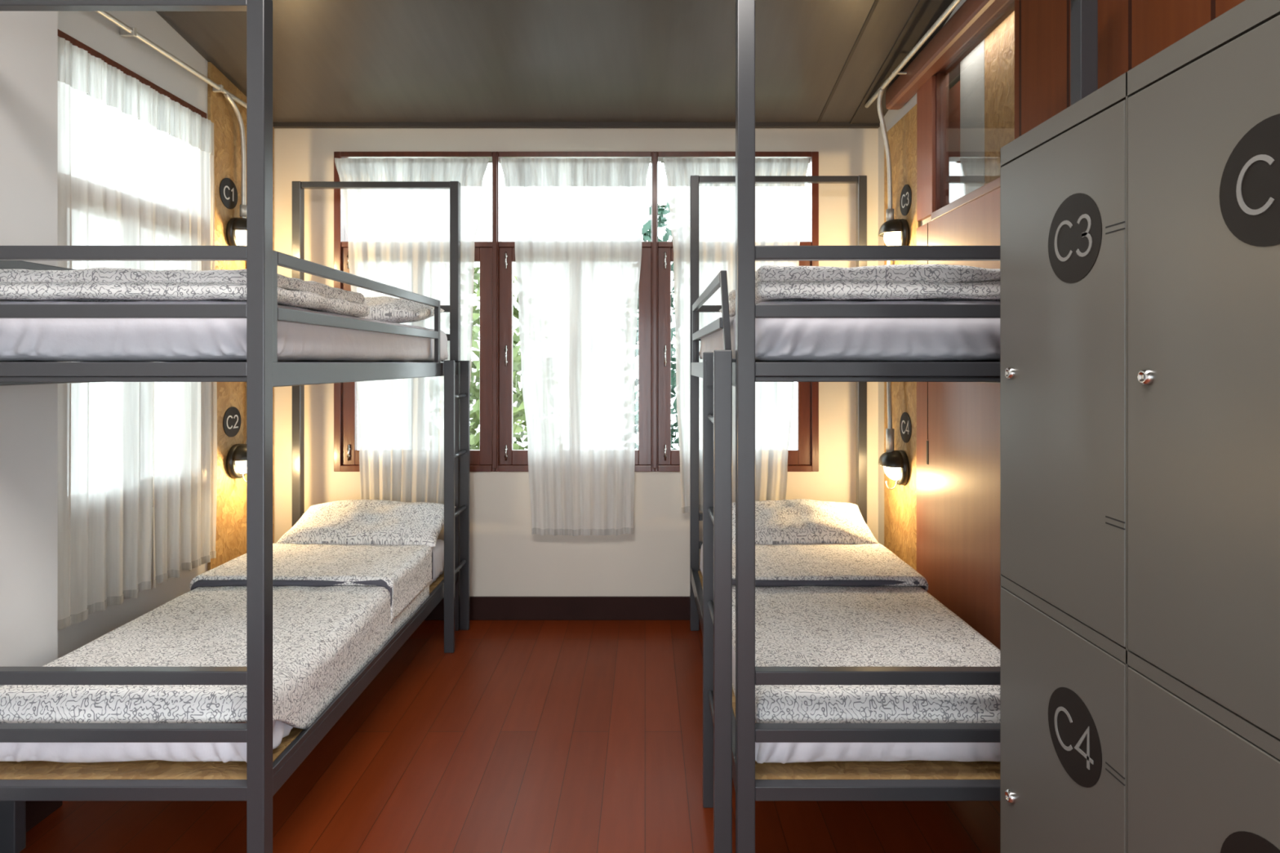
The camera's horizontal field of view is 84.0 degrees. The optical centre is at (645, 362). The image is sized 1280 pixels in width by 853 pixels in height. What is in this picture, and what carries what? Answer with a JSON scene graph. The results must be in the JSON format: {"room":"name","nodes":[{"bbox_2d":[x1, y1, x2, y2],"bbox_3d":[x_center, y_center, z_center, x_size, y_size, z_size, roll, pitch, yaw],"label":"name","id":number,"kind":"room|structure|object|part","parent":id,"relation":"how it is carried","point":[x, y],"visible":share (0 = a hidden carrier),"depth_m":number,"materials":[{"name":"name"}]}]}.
{"room":"dormitory","nodes":[
{"label":"dormitory","id":0,"kind":"room"},
{"bbox_2d":[0,11,208,687],"bbox_3d":[-2.115,-0.479,1.101,0.301,3.918,6.001,0,0,0],"label":"wall","id":1,"kind":"structure","parent":0,"point":[30,636],"depth_m":2.31,"materials":[{"name":"paint"}]},
{"bbox_2d":[26,800,62,832],"bbox_3d":[-1.956,1.415,0.238,0.018,0.130,4.276,0,0,0],"label":"baseboard","id":2,"kind":"structure","parent":1,"relation":"attached to","point":[37,811],"depth_m":2.28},
{"bbox_2d":[57,29,206,506],"bbox_3d":[-2.191,-0.295,3.005,0.110,1.846,0.930,0,0,0],"label":"window","id":3,"kind":"structure","parent":1,"relation":"in","point":[74,42],"depth_m":2.96,"materials":[{"name":"brown wood"}]},
{"bbox_2d":[57,35,153,630],"bbox_3d":[-2.115,-0.102,2.760,0.057,2.140,0.544,0,0,0],"label":"curtain","id":4,"kind":"object","parent":3,"relation":"hanging from","point":[105,429],"visible":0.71,"depth_m":2.74,"materials":[{"name":"fabric"}]},
{"bbox_2d":[150,88,217,587],"bbox_3d":[-2.115,-0.099,3.248,0.056,2.141,0.477,0,0,0],"label":"curtain","id":5,"kind":"object","parent":3,"relation":"hanging from","point":[182,140],"visible":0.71,"depth_m":3.25,"materials":[{"name":"fabric"}]},
{"bbox_2d":[95,11,246,217],"bbox_3d":[-2.110,-1.058,1.148,0.073,0.627,5.295,0,0,0],"label":"conduit pipe","id":6,"kind":"object","parent":1,"relation":"attached to","point":[125,30],"visible":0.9,"depth_m":3.50,"materials":[{"name":"metal"}]},
{"bbox_2d":[207,62,274,571],"bbox_3d":[-2.139,0.002,3.783,0.014,2.956,0.595,0,0,0],"label":"board panel","id":7,"kind":"object","parent":1,"relation":"attached to","point":[231,501],"visible":0.29,"depth_m":3.63,"materials":[{"name":"wood"}]},
{"bbox_2d":[219,177,237,208],"bbox_3d":[-2.129,-0.866,3.635,0.004,0.156,0.156,0,0,0],"label":"disc","id":8,"kind":"object","parent":7,"relation":"attached to","point":[228,189],"visible":1,"depth_m":3.63,"materials":[{"name":"black plastic"}]},
{"bbox_2d":[222,406,240,436],"bbox_3d":[-2.129,0.305,3.665,0.004,0.156,0.156,0,0,0],"label":"disc","id":9,"kind":"object","parent":7,"relation":"attached to","point":[232,417],"visible":1,"depth_m":3.66,"materials":[{"name":"black plastic"}]},
{"bbox_2d":[226,444,246,482],"bbox_3d":[-2.071,0.524,3.700,0.119,0.204,0.180,0,0,0],"label":"wall lamp","id":10,"kind":"object","parent":7,"relation":"attached to","point":[236,460],"visible":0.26,"depth_m":3.63,"materials":[{"name":"black metal"}]},
{"bbox_2d":[231,444,246,461],"bbox_3d":[-2.057,0.462,3.700,0.090,0.077,0.170,0,0,0],"label":"hood","id":11,"kind":"object","parent":10,"relation":"attached to","point":[238,451],"depth_m":3.63,"materials":[{"name":"black metal"}]},
{"bbox_2d":[226,217,246,245],"bbox_3d":[-2.071,-0.653,3.700,0.119,0.204,0.180,0,0,0],"label":"wall lamp","id":12,"kind":"object","parent":7,"relation":"attached to","point":[236,228],"visible":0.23,"depth_m":3.63,"materials":[{"name":"black metal"}]},
{"bbox_2d":[231,217,246,230],"bbox_3d":[-2.057,-0.715,3.700,0.090,0.077,0.170,0,0,0],"label":"hood","id":13,"kind":"object","parent":12,"relation":"attached to","point":[237,224],"depth_m":3.63,"materials":[{"name":"black metal"}]},
{"bbox_2d":[18,620,999,852],"bbox_3d":[-0.550,1.520,1.060,5.591,0.080,6.320,0,0,0],"label":"floor","id":14,"kind":"structure","parent":0,"point":[529,736],"depth_m":2.52,"materials":[{"name":"brown wood"}]},
{"bbox_2d":[0,0,460,852],"bbox_3d":[-1.490,0.238,2.943,0.920,2.483,2.047,0,0,0],"label":"bunk bed","id":15,"kind":"object","parent":14,"relation":"on","point":[255,781],"visible":0.69,"depth_m":1.93,"materials":[{"name":"grey metal"}]},
{"bbox_3d":[-1.919,1.343,2.150,0.057,0.275,0.040,0,0,0],"label":"support leg","id":16,"kind":"part","parent":15,"relation":"part of","materials":[{"name":"grey metal"}]},
{"bbox_3d":[-1.932,-0.158,2.943,0.022,0.315,1.943,0,0,0],"label":"guard rail","id":17,"kind":"part","parent":15,"relation":"part of","materials":[{"name":"grey metal"}]},
{"bbox_3d":[-1.928,0.033,2.943,0.038,0.070,1.951,0,0,0],"label":"rail","id":18,"kind":"part","parent":15,"relation":"part of","materials":[{"name":"grey metal"}]},
{"bbox_3d":[-1.490,-0.986,1.942,0.824,0.034,0.036,0,0,0],"label":"rail","id":19,"kind":"part","parent":15,"relation":"part of","materials":[{"name":"grey metal"}]},
{"bbox_3d":[-1.490,1.012,1.942,0.824,0.037,0.036,0,0,0],"label":"rail","id":20,"kind":"part","parent":15,"relation":"part of","materials":[{"name":"grey metal"}]},
{"bbox_3d":[-1.490,0.856,1.942,0.824,0.037,0.036,0,0,0],"label":"rail","id":21,"kind":"part","parent":15,"relation":"part of","materials":[{"name":"grey metal"}]},
{"bbox_3d":[-1.490,-0.141,1.942,0.824,0.037,0.036,0,0,0],"label":"rail","id":22,"kind":"part","parent":15,"relation":"part of","materials":[{"name":"grey metal"}]},
{"bbox_3d":[-1.490,-0.299,1.942,0.824,0.037,0.036,0,0,0],"label":"rail","id":23,"kind":"part","parent":15,"relation":"part of","materials":[{"name":"grey metal"}]},
{"bbox_2d":[0,539,444,762],"bbox_3d":[-1.489,1.055,2.958,0.840,0.185,1.938,0,0,0],"label":"mattress","id":24,"kind":"object","parent":15,"relation":"on","point":[9,752],"visible":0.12,"depth_m":2.00,"materials":[{"name":"white fabric"}]},
{"bbox_2d":[0,543,432,728],"bbox_3d":[-1.477,1.030,2.753,0.853,0.275,1.554,0,0,0],"label":"duvet","id":25,"kind":"object","parent":24,"relation":"on","point":[335,606],"visible":0.86,"depth_m":2.46,"materials":[{"name":"fabric"}]},
{"bbox_2d":[275,499,455,546],"bbox_3d":[-1.435,0.838,3.700,0.800,0.212,0.382,0,0,0],"label":"pillow","id":26,"kind":"object","parent":24,"relation":"on","point":[352,522],"visible":0.8,"depth_m":3.59,"materials":[{"name":"fabric"}]},
{"bbox_2d":[0,300,448,362],"bbox_3d":[-1.488,-0.090,2.958,0.840,0.183,1.935,0,0,0],"label":"mattress","id":27,"kind":"object","parent":15,"relation":"on","point":[21,340],"visible":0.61,"depth_m":2.01,"materials":[{"name":"white fabric"}]},
{"bbox_2d":[0,267,370,317],"bbox_3d":[-1.483,-0.223,2.375,0.843,0.098,0.781,0,0,0],"label":"duvet","id":28,"kind":"object","parent":27,"relation":"on","point":[94,284],"visible":0.7,"depth_m":2.00,"materials":[{"name":"fabric"}]},
{"bbox_2d":[360,296,444,323],"bbox_3d":[-1.400,-0.262,3.550,0.680,0.157,0.417,0,0,0],"label":"pillow","id":29,"kind":"object","parent":27,"relation":"on","point":[383,308],"visible":0.44,"depth_m":3.38,"materials":[{"name":"fabric"}]},
{"bbox_3d":[-1.054,0.238,1.944,0.048,2.483,0.048,0,0,0],"label":"post","id":30,"kind":"part","parent":15,"relation":"part of","materials":[{"name":"grey metal"}]},
{"bbox_3d":[-1.926,0.238,3.943,0.048,2.483,0.048,0,0,0],"label":"post","id":31,"kind":"part","parent":15,"relation":"part of","materials":[{"name":"grey metal"}]},
{"bbox_3d":[-1.048,-0.158,2.786,0.022,0.315,1.628,0,0,0],"label":"guard rail","id":32,"kind":"part","parent":15,"relation":"part of","materials":[{"name":"grey metal"}]},
{"bbox_3d":[-1.052,1.167,2.943,0.038,0.077,1.951,0,0,0],"label":"rail","id":33,"kind":"part","parent":15,"relation":"part of","materials":[{"name":"grey metal"}]},
{"bbox_3d":[-1.052,0.033,2.943,0.038,0.070,1.951,0,0,0],"label":"rail","id":34,"kind":"part","parent":15,"relation":"part of","materials":[{"name":"grey metal"}]},
{"bbox_3d":[-1.490,-0.986,3.945,0.824,0.034,0.036,0,0,0],"label":"rail","id":35,"kind":"part","parent":15,"relation":"part of","materials":[{"name":"grey metal"}]},
{"bbox_3d":[-1.490,-0.299,3.945,0.824,0.037,0.036,0,0,0],"label":"rail","id":36,"kind":"part","parent":15,"relation":"part of","materials":[{"name":"grey metal"}]},
{"bbox_3d":[-1.490,-0.141,3.945,0.824,0.037,0.036,0,0,0],"label":"rail","id":37,"kind":"part","parent":15,"relation":"part of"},
{"bbox_3d":[-1.054,0.238,3.943,0.048,2.483,0.048,0,0,0],"label":"post","id":38,"kind":"part","parent":15,"relation":"part of","materials":[{"name":"grey metal"}]},
{"bbox_2d":[441,360,470,653],"bbox_3d":[-1.010,0.734,3.788,0.071,1.492,0.335,0,0,0],"label":"ladder","id":39,"kind":"object","parent":15,"relation":"attached to","point":[464,511],"visible":1,"depth_m":3.86,"materials":[{"name":"grey metal"}]},
{"bbox_2d":[702,350,735,852],"bbox_3d":[0.228,0.722,2.185,0.070,1.516,0.400,0,0,0],"label":"ladder","id":40,"kind":"object","parent":14,"relation":"on","point":[717,364],"visible":0.98,"depth_m":1.99,"materials":[{"name":"grey metal"}]},
{"bbox_2d":[689,0,1097,852],"bbox_3d":[0.738,0.223,2.943,0.975,2.514,2.047,0,0,0],"label":"bunk bed","id":41,"kind":"object","parent":14,"relation":"on","point":[913,780],"visible":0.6,"depth_m":1.92,"materials":[{"name":"grey metal"}]},
{"bbox_3d":[0.274,0.223,3.943,0.048,2.514,0.048,0,0,0],"label":"post","id":42,"kind":"part","parent":41,"relation":"part of","materials":[{"name":"grey metal"}]},
{"bbox_3d":[0.738,1.012,3.945,0.879,0.037,0.036,0,0,0],"label":"rail","id":43,"kind":"part","parent":41,"relation":"part of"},
{"bbox_3d":[0.738,0.856,3.945,0.879,0.037,0.036,0,0,0],"label":"rail","id":44,"kind":"part","parent":41,"relation":"part of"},
{"bbox_3d":[0.738,-0.299,3.945,0.879,0.037,0.036,0,0,0],"label":"rail","id":45,"kind":"part","parent":41,"relation":"part of","materials":[{"name":"grey metal"}]},
{"bbox_3d":[0.277,-0.158,3.150,0.040,0.315,1.460,0,0,0],"label":"guard rail","id":46,"kind":"part","parent":41,"relation":"part of","materials":[{"name":"grey metal"}]},
{"bbox_3d":[0.272,1.167,2.943,0.038,0.077,1.951,0,0,0],"label":"rail","id":47,"kind":"part","parent":41,"relation":"part of","materials":[{"name":"grey metal"}]},
{"bbox_3d":[0.272,0.033,2.943,0.038,0.070,1.951,0,0,0],"label":"rail","id":48,"kind":"part","parent":41,"relation":"part of","materials":[{"name":"grey metal"}]},
{"bbox_3d":[0.274,0.223,1.944,0.048,2.514,0.048,0,0,0],"label":"post","id":49,"kind":"part","parent":41,"relation":"part of","materials":[{"name":"grey metal"}]},
{"bbox_3d":[0.738,-1.017,3.945,0.879,0.034,0.036,0,0,0],"label":"rail","id":50,"kind":"part","parent":41,"relation":"part of","materials":[{"name":"grey metal"}]},
{"bbox_2d":[698,300,999,362],"bbox_3d":[0.739,-0.090,2.959,0.893,0.182,1.938,0,0,0],"label":"mattress","id":51,"kind":"object","parent":41,"relation":"on","point":[776,340],"visible":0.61,"depth_m":2.00,"materials":[{"name":"white fabric"}]},
{"bbox_2d":[728,263,999,316],"bbox_3d":[0.744,-0.230,2.374,0.872,0.106,0.783,0,0,0],"label":"duvet","id":52,"kind":"object","parent":51,"relation":"on","point":[932,282],"visible":0.48,"depth_m":1.99,"materials":[{"name":"fabric"}]},
{"bbox_2d":[699,543,999,764],"bbox_3d":[0.739,1.055,2.958,0.889,0.185,1.935,0,0,0],"label":"mattress","id":53,"kind":"object","parent":41,"relation":"on","point":[778,753],"visible":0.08,"depth_m":2.00,"materials":[{"name":"white fabric"}]},
{"bbox_2d":[732,498,879,544],"bbox_3d":[0.795,0.836,3.700,0.740,0.210,0.380,0,0,0],"label":"pillow","id":54,"kind":"object","parent":53,"relation":"on","point":[799,520],"visible":0.71,"depth_m":3.58,"materials":[{"name":"fabric"}]},
{"bbox_2d":[732,542,999,723],"bbox_3d":[0.745,1.029,2.753,0.891,0.274,1.556,0,0,0],"label":"duvet","id":55,"kind":"object","parent":53,"relation":"on","point":[817,604],"visible":0.63,"depth_m":2.43,"materials":[{"name":"fabric"}]},
{"bbox_3d":[1.201,0.223,3.943,0.048,2.514,0.048,0,0,0],"label":"post","id":56,"kind":"part","parent":41,"relation":"part of","materials":[{"name":"grey metal"}]},
{"bbox_3d":[0.738,1.012,1.942,0.879,0.037,0.036,0,0,0],"label":"rail","id":57,"kind":"part","parent":41,"relation":"part of","materials":[{"name":"grey metal"}]},
{"bbox_3d":[0.738,0.856,1.942,0.879,0.037,0.036,0,0,0],"label":"rail","id":58,"kind":"part","parent":41,"relation":"part of","materials":[{"name":"grey metal"}]},
{"bbox_3d":[0.738,-0.141,1.942,0.879,0.037,0.036,0,0,0],"label":"rail","id":59,"kind":"part","parent":41,"relation":"part of","materials":[{"name":"grey metal"}]},
{"bbox_3d":[0.738,-0.299,1.942,0.879,0.037,0.036,0,0,0],"label":"rail","id":60,"kind":"part","parent":41,"relation":"part of","materials":[{"name":"grey metal"}]},
{"bbox_3d":[1.201,0.223,1.944,0.048,2.514,0.048,0,0,0],"label":"post","id":61,"kind":"part","parent":41,"relation":"part of","materials":[{"name":"grey metal"}]},
{"bbox_2d":[1000,72,1126,852],"bbox_3d":[0.955,0.513,1.304,0.430,1.933,0.393,0,0,0],"label":"locker","id":62,"kind":"object","parent":14,"relation":"on","point":[1063,181],"visible":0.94,"depth_m":1.27,"materials":[{"name":"metal"}]},
{"bbox_3d":[0.757,0.937,1.304,0.017,0.930,0.387,0,0,0],"label":"door","id":63,"kind":"part","parent":62,"relation":"part of","materials":[{"name":"metal"}]},
{"bbox_3d":[0.757,0.017,1.304,0.017,0.857,0.387,0,0,0],"label":"door","id":64,"kind":"part","parent":62,"relation":"part of","materials":[{"name":"metal"}]},
{"bbox_2d":[1126,0,1279,852],"bbox_3d":[0.955,0.513,0.910,0.430,1.933,0.393,0,0,0],"label":"locker","id":65,"kind":"object","parent":14,"relation":"on","point":[1203,111],"visible":1,"depth_m":0.96,"materials":[{"name":"metal"}]},
{"bbox_3d":[0.757,0.937,0.910,0.017,0.930,0.387,0,0,0],"label":"door","id":66,"kind":"part","parent":65,"relation":"part of","materials":[{"name":"metal"}]},
{"bbox_2d":[155,0,959,122],"bbox_3d":[-0.011,-1.928,1.060,4.511,1.148,6.320,0,0,0],"label":"ceiling","id":67,"kind":"structure","parent":0,"point":[334,60],"depth_m":3.43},
{"bbox_2d":[817,0,879,123],"bbox_3d":[0.993,-1.873,1.140,0.015,1.001,5.880,0,0,0],"label":"trim","id":68,"kind":"structure","parent":67,"relation":"attached to","point":[876,2],"depth_m":3.44,"materials":[{"name":"wood"}]},
{"bbox_2d":[849,0,923,124],"bbox_3d":[1.178,-1.870,1.135,0.012,1.006,5.870,0,0,0],"label":"trim","id":69,"kind":"structure","parent":67,"relation":"attached to","point":[917,6],"depth_m":3.43,"materials":[{"name":"wood"}]},
{"bbox_2d":[274,128,878,596],"bbox_3d":[-0.401,0.028,4.160,3.731,2.904,0.120,0,0,0],"label":"wall","id":70,"kind":"structure","parent":0,"point":[507,560],"depth_m":4.10,"materials":[{"name":"beige paint"}]},
{"bbox_2d":[333,151,495,471],"bbox_3d":[-1.330,-0.295,4.145,0.930,1.846,0.110,0,0,0],"label":"window","id":71,"kind":"structure","parent":70,"relation":"in","point":[346,453],"depth_m":4.11,"materials":[{"name":"brown wood"}]},
{"bbox_3d":[-1.538,-0.038,4.131,0.435,1.260,0.038,0,0,0],"label":"sash","id":72,"kind":"part","parent":71,"relation":"part of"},
{"bbox_2d":[334,157,492,504],"bbox_3d":[-1.322,-0.150,4.036,0.898,2.018,0.055,0,0,0],"label":"curtain","id":73,"kind":"object","parent":71,"relation":"hanging from","point":[397,237],"visible":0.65,"depth_m":4.03,"materials":[{"name":"fabric"}]},
{"bbox_3d":[-1.101,-0.038,4.131,0.435,1.260,0.038,0,0,0],"label":"sash","id":74,"kind":"part","parent":71,"relation":"part of","materials":[{"name":"brown wood"}]},
{"bbox_2d":[424,596,699,620],"bbox_3d":[-0.401,1.414,4.091,3.491,0.132,0.018,0,0,0],"label":"baseboard","id":75,"kind":"structure","parent":70,"relation":"attached to","point":[482,608],"depth_m":4.08,"materials":[{"name":"brown wood"}]},
{"bbox_2d":[492,151,657,471],"bbox_3d":[-0.405,-0.295,4.140,0.946,1.846,0.120,0,0,0],"label":"window","id":76,"kind":"structure","parent":70,"relation":"in","point":[508,460],"depth_m":4.11,"materials":[{"name":"brown wood"}]},
{"bbox_3d":[-0.626,-0.038,4.131,0.440,1.260,0.038,0,0,0],"label":"sash","id":77,"kind":"part","parent":76,"relation":"part of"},
{"bbox_2d":[498,157,652,536],"bbox_3d":[-0.397,-0.090,4.036,0.876,2.140,0.054,0,0,0],"label":"curtain","id":78,"kind":"object","parent":76,"relation":"hanging from","point":[578,222],"visible":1,"depth_m":4.03,"materials":[{"name":"fabric"}]},
{"bbox_3d":[-0.183,-0.038,4.131,0.440,1.260,0.038,0,0,0],"label":"sash","id":79,"kind":"part","parent":76,"relation":"part of","materials":[{"name":"brown wood"}]},
{"bbox_2d":[272,122,879,128],"bbox_3d":[-0.401,-1.373,4.085,3.491,0.042,0.030,0,0,0],"label":"trim","id":80,"kind":"structure","parent":70,"relation":"attached to","point":[276,125],"depth_m":4.07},
{"bbox_2d":[654,151,818,471],"bbox_3d":[0.528,-0.295,4.145,0.946,1.846,0.110,0,0,0],"label":"window","id":81,"kind":"structure","parent":70,"relation":"in","point":[805,458],"depth_m":4.11,"materials":[{"name":"brown wood"}]},
{"bbox_3d":[0.295,-0.038,4.131,0.442,1.260,0.038,0,0,0],"label":"sash","id":82,"kind":"part","parent":81,"relation":"part of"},
{"bbox_2d":[661,157,809,513],"bbox_3d":[0.516,-0.148,4.036,0.851,2.023,0.054,0,0,0],"label":"curtain","id":83,"kind":"object","parent":81,"relation":"hanging from","point":[779,207],"visible":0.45,"depth_m":4.03,"materials":[{"name":"fabric"}]},
{"bbox_3d":[0.740,-0.038,4.131,0.442,1.260,0.038,0,0,0],"label":"sash","id":84,"kind":"part","parent":81,"relation":"part of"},
{"bbox_2d":[878,0,965,546],"bbox_3d":[1.370,-0.479,1.100,0.050,3.918,6.000,0,0,0],"label":"wall","id":85,"kind":"structure","parent":0,"point":[891,117],"depth_m":4.03,"materials":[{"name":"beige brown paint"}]},
{"bbox_2d":[885,260,894,453],"bbox_3d":[1.275,-0.066,3.716,0.041,1.069,0.158,0,0,13],"label":"conduit pipe","id":86,"kind":"object","parent":85,"relation":"attached to","point":[890,432],"visible":0.51,"depth_m":3.66,"materials":[{"name":"metal"}]},
{"bbox_2d":[884,103,920,570],"bbox_3d":[1.338,0.105,3.710,0.014,2.750,0.490,0,0,0],"label":"board panel","id":87,"kind":"object","parent":85,"relation":"attached to","point":[900,502],"visible":0.29,"depth_m":3.67,"materials":[{"name":"yellow wood"}]},
{"bbox_2d":[878,449,909,489],"bbox_3d":[1.270,0.552,3.660,0.119,0.204,0.180,0,0,0],"label":"wall lamp","id":88,"kind":"object","parent":87,"relation":"attached to","point":[895,464],"visible":0.99,"depth_m":3.60,"materials":[{"name":"black metal"}]},
{"bbox_2d":[878,449,903,467],"bbox_3d":[1.256,0.490,3.660,0.090,0.077,0.170,0,0,0],"label":"hood","id":89,"kind":"object","parent":88,"relation":"attached to","point":[895,459],"depth_m":3.61,"materials":[{"name":"black metal"}]},
{"bbox_2d":[878,218,909,245],"bbox_3d":[1.270,-0.638,3.660,0.119,0.204,0.180,0,0,0],"label":"wall lamp","id":90,"kind":"object","parent":87,"relation":"attached to","point":[895,232],"visible":0.84,"depth_m":3.60,"materials":[{"name":"black metal"}]},
{"bbox_2d":[878,218,903,236],"bbox_3d":[1.256,-0.700,3.660,0.090,0.077,0.170,0,0,0],"label":"hood","id":91,"kind":"object","parent":90,"relation":"attached to","point":[892,228],"depth_m":3.60,"materials":[{"name":"black metal"}]},
{"bbox_2d":[899,184,911,215],"bbox_3d":[1.328,-0.830,3.625,0.004,0.156,0.156,0,0,0],"label":"disc","id":92,"kind":"object","parent":87,"relation":"attached to","point":[905,199],"visible":1,"depth_m":3.62,"materials":[{"name":"black plastic"}]},
{"bbox_2d":[899,412,911,442],"bbox_3d":[1.328,0.330,3.625,0.004,0.156,0.156,0,0,0],"label":"disc","id":93,"kind":"object","parent":87,"relation":"attached to","point":[905,427],"visible":1,"depth_m":3.62,"materials":[{"name":"black plastic"}]},
{"bbox_2d":[852,0,954,123],"bbox_3d":[1.264,-1.873,1.135,0.161,1.000,5.870,0,0,0],"label":"trim","id":94,"kind":"structure","parent":85,"relation":"attached to","point":[929,11],"depth_m":3.35,"materials":[{"name":"wood"}]},
{"bbox_2d":[864,0,961,221],"bbox_3d":[1.235,-1.066,1.183,0.094,0.687,5.366,0,0,0],"label":"conduit pipe","id":95,"kind":"object","parent":85,"relation":"attached to","point":[878,94],"visible":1,"depth_m":3.63,"materials":[{"name":"metal"}]},
{"bbox_2d":[916,75,935,221],"bbox_3d":[1.335,-1.008,3.372,0.020,0.635,0.183,0,0,0],"label":"trim","id":96,"kind":"structure","parent":85,"relation":"attached to","point":[926,94],"depth_m":3.35,"materials":[{"name":"brown wood"}]},
{"bbox_2d":[885,0,1009,109],"bbox_3d":[1.302,-1.380,0.970,0.084,0.110,5.540,0,0,0],"label":"trim","id":97,"kind":"structure","parent":85,"relation":"attached to","point":[972,15],"depth_m":3.05,"materials":[{"name":"red paint"}]},
{"bbox_2d":[916,186,999,649],"bbox_3d":[1.333,0.412,3.011,0.024,2.135,0.903,0,0,0],"label":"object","id":98,"kind":"structure","parent":85,"relation":"in","point":[958,423],"depth_m":2.97,"materials":[{"name":"brown wood"}]},
{"bbox_3d":[1.322,0.420,3.326,0.004,0.110,0.016,0,0,0],"label":"handle","id":99,"kind":"part","parent":98,"relation":"part of","materials":[{"name":"metal"}]},
{"bbox_2d":[931,177,999,220],"bbox_3d":[1.357,-0.673,2.893,0.076,0.037,0.775,0,0,0],"label":"trim","id":100,"kind":"structure","parent":85,"relation":"attached to","point":[995,184],"depth_m":2.91,"materials":[{"name":"red paint"}]},
{"bbox_2d":[935,0,1014,210],"bbox_3d":[1.369,-1.018,2.922,0.056,0.655,0.715,0,0,0],"label":"window","id":101,"kind":"structure","parent":85,"relation":"in","point":[942,75],"depth_m":3.27,"materials":[{"name":"brown wood"}]},
{"bbox_2d":[1014,0,1244,139],"bbox_3d":[1.337,-0.310,1.328,0.016,3.580,2.456,0,0,0],"label":"planks","id":102,"kind":"object","parent":85,"relation":"attached to","point":[1131,33],"depth_m":2.23,"materials":[{"name":"brown wood"}]},
{"bbox_2d":[948,80,959,204],"bbox_3d":[1.530,0.060,3.745,0.030,2.840,0.650,0,0,0],"label":"wall","id":103,"kind":"structure","parent":0,"point":[953,92],"depth_m":3.48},
{"bbox_2d":[960,39,984,197],"bbox_3d":[1.745,-0.320,3.025,0.700,3.600,2.250,0,0,0],"label":"wall","id":104,"kind":"structure","parent":0,"point":[972,66],"depth_m":3.29,"materials":[{"name":"grey paint"}]},
{"bbox_2d":[984,10,1014,184],"bbox_3d":[1.522,-0.015,2.585,0.015,2.990,1.170,0,0,0],"label":"board panel","id":105,"kind":"object","parent":104,"relation":"attached to","point":[999,45],"visible":0.02,"depth_m":3.05,"materials":[{"name":"brown wood"}]},
{"label":"outside","id":106,"kind":"structure","parent":0,"visible":0},
{"bbox_3d":[0.000,4.630,4.000,36.000,0.100,44.000,0,0,0],"label":"ground","id":107,"kind":"structure","parent":106,"visible":0},
{"bbox_2d":[470,266,528,449],"bbox_3d":[-1.747,1.677,8.212,1.637,5.822,1.649,0,0,0],"label":"tree","id":108,"kind":"object","parent":107,"relation":"on","point":[518,411],"visible":0.11,"depth_m":7.94,"materials":[{"name":"green plant"}]},
{"bbox_2d":[635,201,679,449],"bbox_3d":[0.303,1.169,9.607,1.347,6.837,1.284,0,0,39],"label":"tree","id":109,"kind":"object","parent":107,"relation":"on","point":[646,228],"visible":0.06,"depth_m":9.46,"materials":[{"name":"green plant"}]}
]}

